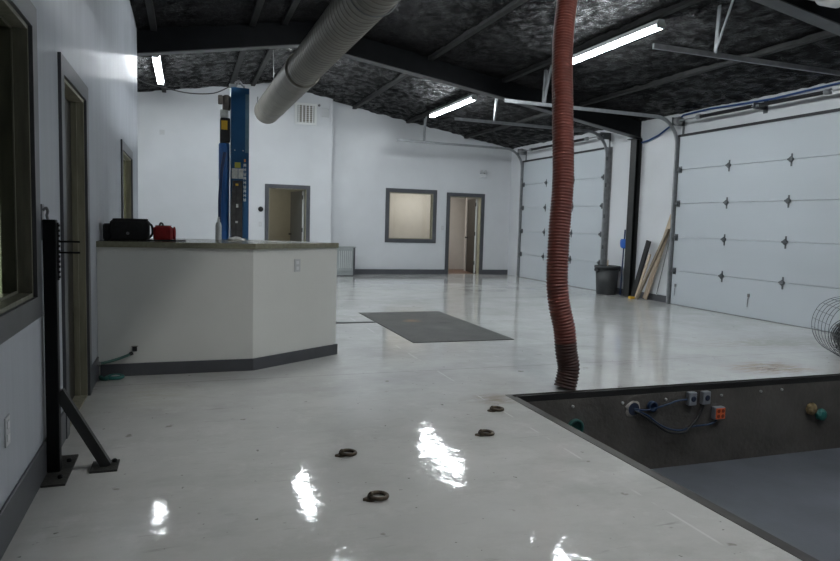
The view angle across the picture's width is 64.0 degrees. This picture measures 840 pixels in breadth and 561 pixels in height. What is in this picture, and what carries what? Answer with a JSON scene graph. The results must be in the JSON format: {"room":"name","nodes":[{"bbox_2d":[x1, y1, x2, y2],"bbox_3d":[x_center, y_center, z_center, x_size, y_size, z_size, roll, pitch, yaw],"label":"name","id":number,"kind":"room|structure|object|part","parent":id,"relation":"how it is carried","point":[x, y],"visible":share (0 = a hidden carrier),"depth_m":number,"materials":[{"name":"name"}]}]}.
{"room":"auto repair garage","nodes":[
{"label":"auto repair garage","id":0,"kind":"room"},
{"bbox_2d":[0,0,137,509],"bbox_3d":[-1.868,-1.051,3.077,0.130,4.144,15.200,0,5,-19],"label":"wall","id":1,"kind":"structure","parent":0,"point":[98,38],"depth_m":4.21,"materials":[{"name":"white paint"}]},
{"bbox_2d":[4,414,10,447],"bbox_3d":[-1.667,0.608,2.719,0.008,0.118,0.072,0,5,-19],"label":"wall outlet","id":2,"kind":"object","parent":1,"relation":"attached to","point":[7,439],"visible":1,"depth_m":2.70,"materials":[{"name":"grey plastic"}]},
{"bbox_2d":[0,0,42,344],"bbox_3d":[-1.673,-0.493,2.545,0.148,1.469,1.462,0,5,-19],"label":"window","id":3,"kind":"structure","parent":1,"relation":"in","point":[20,211],"depth_m":3.09,"materials":[{"name":"wood"}]},
{"bbox_3d":[-1.685,-0.493,2.541,0.006,1.219,1.212,0,5,-19],"label":"pane","id":4,"kind":"part","parent":3,"relation":"part of","materials":[{"name":"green glass"}]},
{"bbox_2d":[0,357,98,560],"bbox_3d":[-1.001,1.153,0.817,0.013,0.180,9.990,0,5,-19],"label":"baseboard","id":5,"kind":"structure","parent":1,"relation":"attached to","point":[13,511],"depth_m":2.98,"materials":[{"name":"rubber"}]},
{"bbox_2d":[57,52,91,438],"bbox_3d":[-2.327,-0.227,4.425,0.148,2.250,1.140,0,5,-19],"label":"door","id":6,"kind":"structure","parent":1,"relation":"in","point":[73,111],"depth_m":4.79,"materials":[{"name":"wood"}]},
{"bbox_2d":[97,351,133,365],"bbox_3d":[-2.499,0.637,5.498,0.052,0.084,0.314,5,6,38],"label":"hose","id":7,"kind":"object","parent":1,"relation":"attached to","point":[99,363],"visible":0.98,"depth_m":5.51,"materials":[{"name":"teal rubber"}]},
{"bbox_2d":[121,139,132,218],"bbox_3d":[-3.684,-0.978,8.317,0.148,1.354,1.615,0,5,-19],"label":"window","id":8,"kind":"structure","parent":1,"relation":"in","point":[126,153],"depth_m":8.91,"materials":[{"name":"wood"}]},
{"bbox_3d":[-3.697,-0.978,8.313,0.006,1.104,1.365,0,5,-19],"label":"pane","id":9,"kind":"part","parent":8,"relation":"part of","materials":[{"name":"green glass"}]},
{"bbox_2d":[137,83,332,242],"bbox_3d":[-5.745,-2.428,15.577,7.410,4.570,0.400,0,5,-19],"label":"wall","id":10,"kind":"structure","parent":0,"point":[178,169],"depth_m":15.63,"materials":[{"name":"white paint"}]},
{"bbox_2d":[265,184,309,241],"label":"door","id":11,"kind":"structure","parent":10,"relation":"in","point":[299,214],"depth_m":16.56,"materials":[{"name":"wood"}]},
{"bbox_2d":[295,102,316,124],"bbox_3d":[-2.760,-4.023,16.244,0.530,0.510,0.020,0,5,-19],"label":"air vent","id":12,"kind":"object","parent":10,"relation":"in","point":[307,112],"visible":0.98,"depth_m":16.25,"materials":[{"name":"white metal"}]},
{"bbox_2d":[318,104,328,117],"bbox_3d":[-2.349,-4.121,16.357,0.260,0.319,0.059,0,5,-19],"label":"alarm box","id":13,"kind":"object","parent":10,"relation":"attached to","point":[325,112],"visible":1,"depth_m":16.35,"materials":[{"name":"grey plastic"}]},
{"bbox_2d":[269,189,303,240],"bbox_3d":[-4.381,-1.613,17.730,3.120,2.660,2.710,0,5,-19],"label":"wall","id":14,"kind":"structure","parent":0,"point":[280,199],"depth_m":19.21,"materials":[{"name":"paint"}]},
{"bbox_2d":[1,269,839,560],"bbox_3d":[0.592,0.731,8.121,14.460,0.120,22.760,0,5,-19],"label":"floor","id":15,"kind":"structure","parent":0,"point":[233,465],"depth_m":3.95,"materials":[{"name":"grey concrete"}]},
{"bbox_2d":[40,204,119,487],"bbox_3d":[-1.754,0.306,3.479,0.343,1.382,0.440,0,5,-19],"label":"steel post","id":16,"kind":"object","parent":15,"relation":"on","point":[59,466],"visible":0.99,"depth_m":3.42,"materials":[{"name":"black metal"}]},
{"bbox_3d":[-1.871,0.987,3.502,0.109,0.010,0.440,0,5,-19],"label":"plate","id":17,"kind":"part","parent":16,"relation":"part of","materials":[{"name":"metal"}]},
{"bbox_3d":[-1.779,-0.141,3.407,0.104,0.010,0.009,0,5,-19],"label":"rod","id":18,"kind":"part","parent":16,"relation":"part of","materials":[{"name":"black paint"}]},
{"bbox_3d":[-1.778,-0.196,3.402,0.104,0.010,0.009,0,5,-19],"label":"rod","id":19,"kind":"part","parent":16,"relation":"part of","materials":[{"name":"black paint"}]},
{"bbox_3d":[-1.673,0.987,3.571,0.132,0.010,0.160,0,5,-19],"label":"foot plate","id":20,"kind":"part","parent":16,"relation":"part of","materials":[{"name":"metal"}]},
{"bbox_2d":[98,375,108,380],"bbox_3d":[-2.563,0.791,5.446,0.084,0.034,0.084,0,5,-19],"label":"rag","id":21,"kind":"object","parent":15,"relation":"on","point":[100,377],"visible":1,"depth_m":5.42,"materials":[{"name":"teal fabric"}]},
{"bbox_2d":[108,374,124,379],"bbox_3d":[-2.496,0.789,5.509,0.142,0.032,0.132,0,5,-19],"label":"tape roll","id":22,"kind":"object","parent":15,"relation":"on","point":[110,376],"visible":0.94,"depth_m":5.47,"materials":[{"name":"teal plastic"}]},
{"bbox_2d":[96,238,338,376],"bbox_3d":[-1.809,0.191,6.351,2.128,1.122,1.100,0,5,-19],"label":"counter","id":23,"kind":"object","parent":15,"relation":"on","point":[191,305],"depth_m":5.81,"materials":[{"name":"paint"}]},
{"bbox_2d":[103,218,152,240],"bbox_3d":[-2.526,-0.444,5.845,0.401,0.188,0.270,0,5,-19],"label":"tool bag","id":24,"kind":"object","parent":23,"relation":"on","point":[125,229],"visible":0.94,"depth_m":5.73,"materials":[{"name":"black fabric"}]},
{"bbox_3d":[-2.347,-0.437,5.871,0.044,0.134,0.020,0,5,-19],"label":"carry handle","id":25,"kind":"part","parent":24,"relation":"part of","materials":[{"name":"black plastic"}]},
{"bbox_2d":[153,222,175,239],"bbox_3d":[-2.236,-0.429,5.894,0.182,0.164,0.170,0,5,-19],"label":"pouch","id":26,"kind":"object","parent":23,"relation":"on","point":[160,232],"visible":0.97,"depth_m":5.82,"materials":[{"name":"red fabric"}]},
{"bbox_2d":[147,240,185,241],"bbox_3d":[-2.179,-0.344,5.796,0.324,0.014,0.042,-2,6,-33],"label":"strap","id":27,"kind":"object","parent":23,"relation":"on","point":[147,240],"visible":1,"depth_m":5.80,"materials":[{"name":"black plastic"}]},
{"bbox_2d":[96,238,338,248],"bbox_3d":[-1.798,-0.345,6.305,2.120,0.047,1.100,0,5,-19],"label":"countertop","id":28,"kind":"structure","parent":23,"relation":"on","point":[189,243],"depth_m":5.81,"materials":[{"name":"laminate"}]},
{"bbox_2d":[215,217,221,239],"bbox_3d":[-1.977,-0.512,6.599,0.060,0.225,0.060,0,5,-19],"label":"spray bottle","id":29,"kind":"object","parent":23,"relation":"on","point":[218,227],"visible":1,"depth_m":6.58,"materials":[{"name":"grey plastic"}]},
{"bbox_3d":[-1.645,0.732,6.037,2.189,0.105,0.340,-2,6,-34],"label":"counter baseboard","id":30,"kind":"part","parent":23,"relation":"part of","materials":[{"name":"rubber"}]},
{"bbox_2d":[228,236,245,239],"bbox_3d":[-1.827,-0.424,6.722,0.181,0.038,0.128,-1,6,-30],"label":"rag","id":31,"kind":"object","parent":23,"relation":"on","point":[235,237],"visible":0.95,"depth_m":6.67,"materials":[{"name":"fabric"}]},
{"bbox_2d":[294,259,299,271],"bbox_3d":[-1.147,-0.141,6.292,0.008,0.118,0.072,5,6,37],"label":"wall outlet","id":32,"kind":"object","parent":23,"relation":"attached to","point":[296,261],"visible":1,"depth_m":6.29,"materials":[{"name":"grey plastic"}]},
{"bbox_2d":[218,80,248,239],"bbox_3d":[-2.721,-1.286,10.147,0.650,3.374,0.500,0,5,-19],"label":"lift","id":33,"kind":"object","parent":15,"relation":"on","point":[234,130],"visible":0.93,"depth_m":9.94,"materials":[{"name":"blue metal"}]},
{"bbox_2d":[137,78,228,93],"bbox_3d":[-3.492,-2.871,9.959,1.408,0.214,0.082,2,5,3],"label":"power cable","id":34,"kind":"object","parent":33,"relation":"attached to","point":[137,78],"visible":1,"depth_m":9.97,"materials":[{"name":"grey plastic"}]},
{"bbox_3d":[-2.878,-2.617,9.891,0.178,0.220,0.117,0,5,-19],"label":"motor","id":35,"kind":"part","parent":33,"relation":"part of","materials":[{"name":"grey metal"}]},
{"bbox_3d":[-2.739,-1.583,9.946,0.087,0.150,0.005,0,5,-19],"label":"instruction plate","id":36,"kind":"part","parent":33,"relation":"part of","materials":[{"name":"white plastic"}]},
{"bbox_3d":[-2.659,-1.583,9.974,0.070,0.150,0.005,0,5,-19],"label":"instruction plate","id":37,"kind":"part","parent":33,"relation":"part of","materials":[{"name":"white plastic"}]},
{"bbox_2d":[335,448,356,457],"bbox_3d":[-0.418,0.983,3.864,0.114,0.039,0.112,3,5,15],"label":"ring","id":38,"kind":"object","parent":15,"relation":"on","point":[341,453],"visible":1,"depth_m":3.83,"materials":[{"name":"metal"}]},
{"bbox_2d":[337,246,355,275],"bbox_3d":[-1.871,-0.485,16.689,0.490,0.725,0.354,0,5,-19],"label":"radiator","id":39,"kind":"object","parent":15,"relation":"on","point":[345,254],"visible":0.92,"depth_m":16.53,"materials":[{"name":"grey metal"}]},
{"bbox_3d":[-1.831,-0.507,16.528,0.380,0.560,0.016,0,5,-19],"label":"cabinet door","id":40,"kind":"part","parent":39,"relation":"part of","materials":[{"name":"grey metal"}]},
{"bbox_3d":[-1.627,-0.468,16.602,0.045,0.680,0.019,0,5,-19],"label":"edge post","id":41,"kind":"part","parent":39,"relation":"part of","materials":[{"name":"metal"}]},
{"bbox_2d":[336,321,375,322],"bbox_3d":[-1.270,0.558,8.812,1.400,0.006,0.090,0,5,-19],"label":"channel cover","id":42,"kind":"object","parent":15,"relation":"on","point":[361,321],"visible":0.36,"depth_m":8.94,"materials":[{"name":"grey metal"}]},
{"bbox_2d":[363,490,388,501],"bbox_3d":[-0.206,1.039,3.265,0.115,0.039,0.112,3,5,18],"label":"ring","id":43,"kind":"object","parent":15,"relation":"on","point":[370,498],"visible":1,"depth_m":3.24,"materials":[{"name":"metal"}]},
{"bbox_2d":[360,311,513,342],"bbox_3d":[0.108,0.586,8.923,1.255,0.008,2.510,0,5,-19],"label":"floor plate","id":44,"kind":"object","parent":15,"relation":"on","point":[421,326],"visible":1,"depth_m":8.66,"materials":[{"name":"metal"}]},
{"bbox_2d":[475,429,494,436],"bbox_3d":[0.421,0.968,4.307,0.114,0.039,0.114,4,5,26],"label":"ring","id":45,"kind":"object","parent":15,"relation":"on","point":[480,433],"visible":1,"depth_m":4.28,"materials":[{"name":"metal"}]},
{"bbox_2d":[487,405,503,411],"bbox_3d":[0.554,0.924,4.880,0.115,0.039,0.112,3,5,18],"label":"ring","id":46,"kind":"object","parent":15,"relation":"on","point":[492,408],"visible":1,"depth_m":4.85,"materials":[{"name":"metal"}]},
{"bbox_2d":[594,265,620,294],"bbox_3d":[3.837,-0.016,13.818,0.544,0.590,0.520,0,5,-19],"label":"waste bin","id":47,"kind":"object","parent":15,"relation":"on","point":[606,276],"visible":0.99,"depth_m":13.64,"materials":[{"name":"grey plastic"}]},
{"bbox_2d":[619,230,625,294],"bbox_3d":[4.122,-0.367,13.677,0.073,1.331,0.261,0,5,-19],"label":"push broom","id":48,"kind":"object","parent":15,"relation":"on","point":[622,241],"visible":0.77,"depth_m":13.66,"materials":[{"name":"blue"}]},
{"bbox_2d":[620,138,642,296],"bbox_3d":[4.191,-1.233,13.338,0.176,3.115,0.280,0,5,-19],"label":"steel column","id":49,"kind":"structure","parent":15,"relation":"on","point":[636,145],"depth_m":13.31,"materials":[{"name":"black metal"}]},
{"bbox_2d":[631,240,650,296],"bbox_3d":[4.254,-0.213,12.961,0.372,1.136,0.082,6,6,42],"label":"board","id":50,"kind":"object","parent":15,"relation":"on","point":[648,243],"visible":0.93,"depth_m":12.93,"materials":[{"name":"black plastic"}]},
{"bbox_2d":[635,254,650,296],"bbox_3d":[4.265,-0.080,12.877,0.039,0.877,0.313,-2,6,-40],"label":"wooden plank","id":51,"kind":"object","parent":15,"relation":"on","point":[649,255],"visible":0.93,"depth_m":12.84,"materials":[{"name":"brown wood"}]},
{"bbox_2d":[635,229,669,298],"bbox_3d":[4.348,-0.295,12.593,0.051,1.364,0.664,-2,6,-34],"label":"wooden plank","id":52,"kind":"object","parent":15,"relation":"on","point":[667,230],"visible":1,"depth_m":12.57,"materials":[{"name":"brown wood"}]},
{"bbox_2d":[643,214,670,299],"bbox_3d":[4.470,-0.423,12.608,0.040,1.635,0.679,-1,5,-25],"label":"wooden plank","id":53,"kind":"object","parent":15,"relation":"on","point":[654,269],"visible":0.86,"depth_m":12.68,"materials":[{"name":"brown wood"}]},
{"bbox_2d":[506,394,818,560],"bbox_3d":[1.682,1.196,2.567,0.082,0.058,5.915,0,5,-19],"label":"edging","id":54,"kind":"object","parent":15,"relation":"on","point":[790,549],"visible":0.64,"depth_m":3.47,"materials":[{"name":"metal"}]},
{"bbox_2d":[656,238,669,294],"bbox_3d":[4.499,-0.253,12.448,0.020,1.075,0.309,0,5,-19],"label":"rod","id":55,"kind":"object","parent":15,"relation":"on","point":[669,238],"visible":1,"depth_m":12.46,"materials":[{"name":"metal"}]},
{"bbox_2d":[510,373,839,396],"bbox_3d":[2.998,0.914,6.133,4.825,0.023,0.020,0,5,-19],"label":"edging","id":56,"kind":"object","parent":15,"relation":"attached to","point":[514,395],"visible":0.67,"depth_m":5.83,"materials":[{"name":"metal"}]},
{"bbox_2d":[811,297,839,356],"bbox_3d":[4.666,0.528,7.234,0.658,0.652,0.660,3,5,16],"label":"roll","id":57,"kind":"object","parent":15,"relation":"on","point":[836,334],"visible":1,"depth_m":7.44,"materials":[{"name":"grey metal"}]},
{"bbox_2d":[331,101,511,269],"bbox_3d":[0.160,-2.321,17.779,5.190,4.312,0.150,0,5,-19],"label":"wall","id":58,"kind":"structure","parent":0,"point":[368,158],"depth_m":17.46,"materials":[{"name":"white paint"}]},
{"bbox_2d":[355,269,444,273],"bbox_3d":[-0.562,-0.230,17.636,2.585,0.130,0.015,0,5,-19],"label":"baseboard","id":59,"kind":"structure","parent":58,"relation":"attached to","point":[357,271],"depth_m":17.64,"materials":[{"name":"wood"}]},
{"bbox_2d":[385,188,436,242],"bbox_3d":[-0.255,-1.696,17.682,1.410,1.400,0.170,0,5,-19],"label":"window","id":60,"kind":"structure","parent":58,"relation":"in","point":[410,214],"depth_m":17.69,"materials":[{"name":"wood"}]},
{"bbox_3d":[-0.265,-1.698,17.709,1.170,1.160,0.006,0,5,-19],"label":"pane","id":61,"kind":"part","parent":60,"relation":"part of","materials":[{"name":"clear glass"}]},
{"bbox_2d":[445,192,484,273],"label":"door","id":62,"kind":"structure","parent":58,"relation":"in","point":[472,203],"depth_m":18.37,"materials":[{"name":"wood"}]},
{"bbox_2d":[479,170,486,177],"bbox_3d":[1.698,-2.874,18.134,0.190,0.200,0.092,0,5,-19],"label":"emergency light","id":63,"kind":"object","parent":58,"relation":"attached to","point":[481,171],"visible":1,"depth_m":18.11,"materials":[{"name":"white plastic"}]},
{"bbox_2d":[482,270,507,273],"bbox_3d":[2.065,-0.234,18.552,0.770,0.130,0.015,0,5,-19],"label":"baseboard","id":64,"kind":"structure","parent":58,"relation":"attached to","point":[483,271],"depth_m":18.54,"materials":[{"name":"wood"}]},
{"bbox_2d":[448,197,465,268],"bbox_3d":[0.811,-1.584,19.090,6.820,2.660,1.860,0,5,-19],"label":"wall","id":65,"kind":"structure","parent":0,"point":[458,205],"depth_m":20.14,"materials":[{"name":"beige paint"}]},
{"bbox_2d":[464,198,477,270],"bbox_3d":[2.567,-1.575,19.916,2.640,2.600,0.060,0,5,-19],"label":"door frame","id":66,"kind":"structure","parent":0,"point":[467,199],"depth_m":19.51,"materials":[{"name":"beige paint"}]},
{"bbox_2d":[130,0,839,148],"bbox_3d":[0.021,-3.279,6.610,12.800,1.288,21.000,0,5,-19],"label":"ceiling","id":67,"kind":"structure","parent":0,"point":[522,38],"depth_m":10.26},
{"bbox_2d":[145,0,156,30],"bbox_3d":[-1.544,-3.134,3.048,0.090,0.070,15.100,0,5,-19],"label":"roof beam","id":68,"kind":"structure","parent":67,"relation":"attached to","point":[149,3],"depth_m":9.37,"materials":[{"name":"grey metal"}]},
{"bbox_2d":[152,55,163,84],"bbox_3d":[-4.840,-3.952,12.443,0.130,0.196,2.440,0,5,-19],"label":"fluorescent light","id":69,"kind":"object","parent":67,"relation":"hanging from","point":[156,59],"visible":0.89,"depth_m":12.28,"materials":[{"name":"white plastic"}]},
{"bbox_2d":[160,55,165,92],"bbox_3d":[-4.924,-4.046,12.745,0.090,0.070,5.180,0,5,-19],"label":"roof beam","id":70,"kind":"structure","parent":67,"relation":"attached to","point":[164,85],"depth_m":13.98,"materials":[{"name":"white metal"}]},
{"bbox_2d":[229,50,246,83],"bbox_3d":[-3.548,-4.287,13.202,0.090,0.070,5.180,0,5,-19],"label":"roof beam","id":71,"kind":"structure","parent":67,"relation":"attached to","point":[242,53],"depth_m":13.43,"materials":[{"name":"grey metal"}]},
{"bbox_2d":[249,0,264,26],"bbox_3d":[-0.168,-3.374,3.505,0.090,0.070,15.100,0,5,-19],"label":"roof beam","id":72,"kind":"structure","parent":67,"relation":"attached to","point":[259,4],"depth_m":9.89,"materials":[{"name":"grey metal"}]},
{"bbox_2d":[251,49,273,85],"bbox_3d":[-3.074,-4.370,13.359,0.090,0.070,5.180,0,5,-19],"label":"roof beam","id":73,"kind":"structure","parent":67,"relation":"attached to","point":[265,60],"depth_m":13.74,"materials":[{"name":"grey metal"}]},
{"bbox_2d":[282,0,299,24],"bbox_3d":[0.307,-3.457,3.662,0.090,0.070,15.100,0,5,-19],"label":"roof beam","id":74,"kind":"structure","parent":67,"relation":"attached to","point":[294,3],"depth_m":10.11,"materials":[{"name":"grey metal"}]},
{"bbox_2d":[254,0,399,123],"bbox_3d":[-0.013,-2.977,5.056,0.517,1.312,17.646,0,5,-20],"label":"spiral duct","id":75,"kind":"object","parent":67,"relation":"hanging from","point":[343,23],"visible":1,"depth_m":7.85,"materials":[{"name":"metal"}]},
{"bbox_2d":[352,73,408,108],"bbox_3d":[-0.762,-4.093,14.324,0.090,0.070,5.430,0,5,-19],"label":"roof beam","id":76,"kind":"structure","parent":67,"relation":"attached to","point":[402,76],"depth_m":14.49,"materials":[{"name":"grey metal"}]},
{"bbox_2d":[137,21,641,137],"bbox_3d":[-1.155,-3.506,11.282,11.625,1.447,0.180,0,5,-19],"label":"roof beam","id":77,"kind":"structure","parent":67,"relation":"attached to","point":[275,35],"depth_m":11.31,"materials":[{"name":"black metal"}]},
{"bbox_2d":[406,92,478,122],"bbox_3d":[0.572,-3.853,14.812,0.090,0.070,5.430,0,5,-19],"label":"roof beam","id":78,"kind":"structure","parent":67,"relation":"attached to","point":[427,113],"depth_m":15.49,"materials":[{"name":"black metal"}]},
{"bbox_2d":[429,93,476,117],"bbox_3d":[0.666,-3.755,14.360,0.130,0.205,2.440,0,5,-19],"label":"fluorescent light","id":79,"kind":"object","parent":67,"relation":"hanging from","point":[471,98],"visible":1,"depth_m":14.11,"materials":[{"name":"white plastic"}]},
{"bbox_2d":[428,0,527,60],"bbox_3d":[2.659,-3.169,4.510,0.090,0.070,15.100,0,5,-19],"label":"roof beam","id":80,"kind":"structure","parent":67,"relation":"attached to","point":[514,4],"depth_m":9.70,"materials":[{"name":"grey metal"}]},
{"bbox_2d":[464,113,550,138],"bbox_3d":[2.103,-3.578,15.372,0.090,0.070,5.430,0,5,-19],"label":"roof beam","id":81,"kind":"structure","parent":67,"relation":"attached to","point":[541,115],"depth_m":15.68,"materials":[{"name":"black metal"}]},
{"bbox_2d":[546,0,579,389],"bbox_3d":[1.274,-1.310,5.763,0.330,4.399,0.856,2,5,9],"label":"hose","id":82,"kind":"object","parent":67,"relation":"hanging from","point":[562,189],"visible":1,"depth_m":5.56,"materials":[{"name":"plastic"}]},
{"bbox_2d":[502,0,702,82],"bbox_3d":[3.994,-2.929,4.997,0.090,0.070,15.100,0,5,-19],"label":"roof beam","id":83,"kind":"structure","parent":67,"relation":"attached to","point":[658,14],"depth_m":8.90,"materials":[{"name":"grey metal"}]},
{"bbox_2d":[573,19,664,63],"bbox_3d":[2.531,-3.268,9.314,0.130,0.188,2.440,0,5,-19],"label":"fluorescent light","id":84,"kind":"object","parent":67,"relation":"hanging from","point":[658,24],"visible":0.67,"depth_m":8.87,"materials":[{"name":"white plastic"}]},
{"bbox_2d":[580,30,836,105],"bbox_3d":[5.525,-2.654,5.557,0.090,0.070,15.100,0,5,-19],"label":"roof beam","id":85,"kind":"structure","parent":67,"relation":"attached to","point":[825,34],"depth_m":9.43,"materials":[{"name":"grey metal"}]},
{"bbox_2d":[752,0,839,35],"bbox_3d":[1.960,-2.986,6.144,9.125,1.447,0.180,0,5,-19],"label":"roof beam","id":86,"kind":"structure","parent":67,"relation":"attached to","point":[808,11],"depth_m":6.83,"materials":[{"name":"grey metal"}]},
{"bbox_2d":[812,0,839,7],"bbox_3d":[3.355,-2.891,6.160,1.400,0.589,0.250,0,5,-19],"label":"flexible duct","id":87,"kind":"object","parent":67,"relation":"hanging from","point":[827,3],"visible":1,"depth_m":6.34,"materials":[{"name":"white plastic"}]},
{"bbox_2d":[507,81,839,295],"bbox_3d":[5.944,-0.978,8.891,0.200,3.452,21.000,0,5,-19],"label":"wall","id":88,"kind":"structure","parent":0,"point":[657,160],"depth_m":12.90,"materials":[{"name":"white paint"}]},
{"bbox_2d":[397,116,523,276],"bbox_3d":[1.109,-2.058,17.061,3.548,3.961,0.390,0,5,-19],"label":"door track","id":89,"kind":"object","parent":88,"relation":"attached to","point":[425,119],"visible":0.94,"depth_m":17.58,"materials":[{"name":"metal"}]},
{"bbox_2d":[455,98,612,264],"bbox_3d":[2.362,-1.709,13.466,3.548,3.940,0.365,0,5,-19],"label":"door track","id":90,"kind":"object","parent":88,"relation":"attached to","point":[608,151],"visible":0.85,"depth_m":14.12,"materials":[{"name":"metal"}]},
{"bbox_2d":[519,147,607,290],"bbox_3d":[3.283,-1.450,15.999,0.095,3.050,3.740,0,5,-19],"label":"door","id":91,"kind":"structure","parent":88,"relation":"in","point":[589,165],"depth_m":15.37,"materials":[{"name":"paint"}]},
{"bbox_2d":[517,132,610,159],"bbox_3d":[3.267,-3.094,15.839,0.273,0.440,3.760,0,5,-19],"label":"spring","id":92,"kind":"object","parent":88,"relation":"attached to","point":[604,135],"visible":0.75,"depth_m":14.90,"materials":[{"name":"metal"}]},
{"bbox_3d":[3.878,-2.905,14.108,0.258,0.390,0.050,0,5,-19],"label":"bearing plate","id":93,"kind":"part","parent":92,"relation":"part of","materials":[{"name":"grey metal"}]},
{"bbox_2d":[504,64,679,303],"bbox_3d":[3.050,-1.532,11.492,3.548,3.958,0.390,0,5,-19],"label":"door track","id":94,"kind":"object","parent":88,"relation":"attached to","point":[546,80],"visible":0.91,"depth_m":12.06,"materials":[{"name":"metal"}]},
{"bbox_2d":[616,288,622,294],"bbox_3d":[4.065,0.212,13.962,0.015,0.125,0.740,0,5,-19],"label":"baseboard","id":95,"kind":"structure","parent":88,"relation":"attached to","point":[618,289],"depth_m":13.83,"materials":[{"name":"plastic"}]},
{"bbox_2d":[639,292,665,302],"bbox_3d":[4.431,0.310,12.913,0.015,0.125,0.930,0,5,-19],"label":"baseboard","id":96,"kind":"structure","parent":88,"relation":"attached to","point":[661,298],"depth_m":12.77,"materials":[{"name":"plastic"}]},
{"bbox_2d":[641,82,839,142],"bbox_3d":[5.112,-2.670,10.861,0.044,0.419,4.752,0,5,-19],"label":"air line","id":97,"kind":"object","parent":88,"relation":"attached to","point":[837,83],"visible":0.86,"depth_m":10.56,"materials":[{"name":"blue"}]},
{"bbox_2d":[652,0,839,75],"bbox_3d":[4.273,-1.191,7.983,3.548,3.937,0.365,0,5,-19],"label":"door track","id":98,"kind":"object","parent":88,"relation":"attached to","point":[715,54],"visible":1,"depth_m":7.72,"materials":[{"name":"metal"}]},
{"bbox_3d":[4.178,-0.937,8.151,3.478,3.388,0.030,0,5,-19],"label":"track rail","id":99,"kind":"part","parent":98,"relation":"part of","materials":[{"name":"metal"}]},
{"bbox_2d":[670,108,839,332],"bbox_3d":[5.210,-0.930,10.473,0.095,3.050,3.650,0,5,-19],"label":"door","id":100,"kind":"structure","parent":88,"relation":"in","point":[780,162],"depth_m":10.32,"materials":[{"name":"paint"}]},
{"bbox_2d":[672,88,839,133],"bbox_3d":[5.193,-2.574,10.313,0.273,0.440,3.670,0,5,-19],"label":"spring","id":101,"kind":"object","parent":88,"relation":"attached to","point":[676,121],"visible":1,"depth_m":10.33,"materials":[{"name":"metal"}]},
{"bbox_3d":[4.606,-2.709,12.020,0.258,0.390,0.050,0,5,-19],"label":"bearing plate","id":102,"kind":"part","parent":101,"relation":"part of","materials":[{"name":"grey metal"}]},
{"bbox_2d":[528,381,839,468],"bbox_3d":[3.950,1.555,3.365,5.130,0.665,6.265,0,5,-19],"label":"wall","id":103,"kind":"structure","parent":0,"point":[759,421],"depth_m":6.00,"materials":[{"name":"paint"}]},
{"bbox_2d":[568,418,583,431],"bbox_3d":[1.273,1.202,5.500,0.144,0.144,0.030,0,5,-19],"label":"pipe stub","id":104,"kind":"object","parent":103,"relation":"attached to","point":[578,424],"visible":0.57,"depth_m":5.50,"materials":[{"name":"teal plastic"}]},
{"bbox_2d":[625,401,639,417],"bbox_3d":[1.797,1.091,5.683,0.154,0.152,0.009,0,5,-19],"label":"pipe stub","id":105,"kind":"object","parent":103,"relation":"attached to","point":[630,406],"depth_m":5.68,"materials":[{"name":"plastic"}]},
{"bbox_2d":[647,401,657,411],"bbox_3d":[1.981,1.072,5.732,0.090,0.090,0.035,0,5,-19],"label":"pipe stub","id":106,"kind":"object","parent":103,"relation":"attached to","point":[651,404],"visible":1,"depth_m":5.72,"materials":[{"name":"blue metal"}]},
{"bbox_2d":[634,399,687,410],"bbox_3d":[2.064,1.065,5.749,0.533,0.081,0.031,0,5,-17],"label":"wire","id":107,"kind":"object","parent":103,"relation":"attached to","point":[672,402],"visible":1,"depth_m":5.74,"materials":[{"name":"blue"}]},
{"bbox_2d":[634,405,704,433],"bbox_3d":[2.156,1.205,5.779,0.726,0.241,0.062,0,5,-18],"label":"wire","id":108,"kind":"object","parent":103,"relation":"attached to","point":[702,407],"visible":1,"depth_m":5.76,"materials":[{"name":"black"}]},
{"bbox_2d":[634,409,716,430],"bbox_3d":[2.225,1.195,5.814,0.883,0.221,0.037,0,5,-18],"label":"wire","id":109,"kind":"object","parent":103,"relation":"attached to","point":[645,414],"visible":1,"depth_m":5.79,"materials":[{"name":"blue"}]},
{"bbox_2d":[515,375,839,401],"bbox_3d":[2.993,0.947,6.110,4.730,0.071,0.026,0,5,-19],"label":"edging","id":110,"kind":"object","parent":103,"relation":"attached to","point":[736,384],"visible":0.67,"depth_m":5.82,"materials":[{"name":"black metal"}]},
{"bbox_2d":[686,391,696,405],"bbox_3d":[2.363,1.027,5.851,0.084,0.116,0.054,0,5,-19],"label":"switch box","id":111,"kind":"object","parent":103,"relation":"attached to","point":[691,396],"visible":1,"depth_m":5.83,"materials":[{"name":"grey plastic"}]},
{"bbox_2d":[700,390,710,404],"bbox_3d":[2.505,1.027,5.900,0.084,0.116,0.054,0,5,-19],"label":"switch box","id":112,"kind":"object","parent":103,"relation":"attached to","point":[705,396],"visible":1,"depth_m":5.88,"materials":[{"name":"grey plastic"}]},
{"bbox_2d":[711,406,724,419],"bbox_3d":[2.644,1.172,5.957,0.110,0.110,0.062,0,5,-19],"label":"outlet","id":113,"kind":"object","parent":103,"relation":"attached to","point":[717,412],"visible":1,"depth_m":5.93,"materials":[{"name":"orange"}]},
{"bbox_2d":[806,403,816,414],"bbox_3d":[3.697,1.210,6.332,0.119,0.120,0.056,0,5,-19],"label":"plug","id":114,"kind":"object","parent":103,"relation":"attached to","point":[811,408],"visible":1,"depth_m":6.31,"materials":[{"name":"yellow plastic"}]},
{"bbox_2d":[815,408,826,420],"bbox_3d":[3.812,1.272,6.378,0.114,0.120,0.056,0,5,-19],"label":"plug","id":115,"kind":"object","parent":103,"relation":"attached to","point":[821,414],"visible":1,"depth_m":6.36,"materials":[{"name":"teal plastic"}]},
{"bbox_2d":[651,448,839,560],"bbox_3d":[3.939,1.936,3.397,5.130,0.100,6.265,0,5,-19],"label":"floor","id":116,"kind":"structure","parent":0,"point":[794,498],"depth_m":5.37,"materials":[{"name":"paint"}]}
]}

